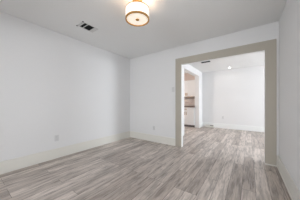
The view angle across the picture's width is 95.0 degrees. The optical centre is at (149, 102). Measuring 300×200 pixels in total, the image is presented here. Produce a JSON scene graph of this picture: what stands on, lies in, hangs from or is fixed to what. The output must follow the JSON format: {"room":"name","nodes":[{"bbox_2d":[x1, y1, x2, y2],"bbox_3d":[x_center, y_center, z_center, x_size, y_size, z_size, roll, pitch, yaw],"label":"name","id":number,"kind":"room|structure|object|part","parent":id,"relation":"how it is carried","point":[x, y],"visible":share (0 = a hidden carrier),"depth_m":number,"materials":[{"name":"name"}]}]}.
{"room":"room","nodes":[
{"label":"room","id":0,"kind":"room"},
{"bbox_2d":[0,11,129,161],"bbox_3d":[-2.788,-0.150,1.391,0.120,2.440,7.250,0,0,36],"label":"wall","id":1,"kind":"structure","parent":0,"point":[52,83],"depth_m":2.60,"materials":[{"name":"white paint"}]},
{"bbox_2d":[0,131,129,174],"bbox_3d":[-1.653,0.975,2.854,0.018,0.190,3.550,0,0,36],"label":"baseboard","id":2,"kind":"structure","parent":1,"relation":"attached to","point":[6,166],"depth_m":2.60,"materials":[{"name":"white paint"}]},
{"bbox_2d":[0,0,286,72],"bbox_3d":[1.039,-1.420,0.762,9.500,0.100,10.850,0,0,36],"label":"ceiling","id":3,"kind":"structure","parent":0,"point":[172,23],"depth_m":2.29,"materials":[{"name":"white paint"}]},
{"bbox_2d":[76,21,97,32],"bbox_3d":[-1.126,-1.364,2.482,0.230,0.012,0.309,0,0,36],"label":"ceiling vent","id":4,"kind":"object","parent":3,"relation":"in","point":[84,25],"visible":1,"depth_m":2.46,"materials":[{"name":"white metal"}]},
{"bbox_2d":[125,0,148,26],"bbox_3d":[-0.165,-1.225,1.800,0.314,0.290,0.314,0,0,36],"label":"ceiling light","id":5,"kind":"object","parent":3,"relation":"attached to","point":[137,11],"visible":1,"depth_m":1.72,"materials":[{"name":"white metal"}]},
{"bbox_3d":[-0.165,-1.156,1.800,0.304,0.124,0.304,0,0,36],"label":"lamp shade","id":6,"kind":"part","parent":5,"relation":"part of","materials":[{"name":"white fabric"}]},
{"bbox_2d":[127,13,147,24],"bbox_3d":[-0.165,-1.097,1.800,0.288,0.005,0.288,0,0,36],"label":"diffuser","id":7,"kind":"object","parent":5,"relation":"attached to","point":[132,18],"depth_m":1.79,"materials":[{"name":"white glass"}]},
{"bbox_2d":[0,126,290,199],"bbox_3d":[1.039,1.120,0.762,9.500,0.100,10.850,0,0,36],"label":"floor","id":8,"kind":"structure","parent":0,"point":[211,163],"depth_m":2.11,"materials":[{"name":"grey wood"}]},
{"bbox_2d":[184,107,194,126],"bbox_3d":[1.748,0.636,6.342,0.736,0.868,0.611,0,0,36],"label":"base cabinet","id":9,"kind":"object","parent":8,"relation":"on","point":[189,112],"visible":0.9,"depth_m":6.03,"materials":[{"name":"white paint"}]},
{"bbox_3d":[1.734,0.667,6.030,0.352,0.585,0.020,0,0,36],"label":"door","id":10,"kind":"part","parent":9,"relation":"part of","materials":[{"name":"white paint"}]},
{"bbox_2d":[184,73,194,80],"bbox_3d":[1.445,-1.206,6.733,1.698,0.328,0.335,0,0,36],"label":"wall","id":11,"kind":"structure","parent":0,"point":[187,76],"depth_m":6.30,"materials":[{"name":"beige paint"}]},
{"bbox_2d":[183,64,201,135],"bbox_3d":[1.355,-0.150,4.994,0.180,2.440,3.265,0,0,36],"label":"wall","id":12,"kind":"structure","parent":0,"point":[189,69],"depth_m":5.90,"materials":[{"name":"white paint"}]},
{"bbox_2d":[130,21,278,154],"bbox_3d":[2.175,-0.150,2.344,9.440,2.440,0.085,0,0,36],"label":"wall","id":13,"kind":"structure","parent":0,"point":[152,76],"depth_m":3.58,"materials":[{"name":"white paint"}]},
{"bbox_2d":[130,131,277,165],"bbox_3d":[0.762,0.975,3.294,3.394,0.190,0.018,0,0,36],"label":"baseboard","id":14,"kind":"structure","parent":13,"relation":"attached to","point":[149,137],"depth_m":3.74,"materials":[{"name":"white paint"}]},
{"bbox_2d":[175,39,276,164],"bbox_3d":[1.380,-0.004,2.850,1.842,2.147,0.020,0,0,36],"label":"trim","id":15,"kind":"structure","parent":13,"relation":"attached to","point":[270,46],"depth_m":2.38,"materials":[{"name":"beige paint"}]},
{"bbox_2d":[184,65,263,126],"bbox_3d":[4.135,-0.150,5.077,9.440,2.440,0.128,0,0,36],"label":"wall","id":16,"kind":"structure","parent":0,"point":[237,95],"depth_m":5.55,"materials":[{"name":"white paint"}]},
{"bbox_2d":[184,80,194,96],"bbox_3d":[1.768,-0.648,6.486,0.870,0.777,0.339,0,0,36],"label":"upper cabinet","id":17,"kind":"object","parent":16,"relation":"attached to","point":[189,85],"visible":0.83,"depth_m":6.30,"materials":[{"name":"white paint"}]},
{"bbox_2d":[202,122,263,131],"bbox_3d":[5.112,0.975,4.296,6.702,0.190,0.018,0,0,36],"label":"baseboard","id":18,"kind":"structure","parent":16,"relation":"attached to","point":[216,125],"depth_m":5.47,"materials":[{"name":"white paint"}]},
{"bbox_2d":[279,0,299,190],"bbox_3d":[0.097,-0.150,-0.678,0.120,2.440,7.250,0,0,36],"label":"wall","id":19,"kind":"structure","parent":0,"point":[289,22],"depth_m":1.67,"materials":[{"name":"white paint"}]},
{"bbox_2d":[277,155,299,199],"bbox_3d":[1.114,0.975,0.868,0.030,0.190,3.550,0,0,36],"label":"baseboard","id":20,"kind":"structure","parent":19,"relation":"attached to","point":[292,189],"depth_m":1.68,"materials":[{"name":"white paint"}]}
]}

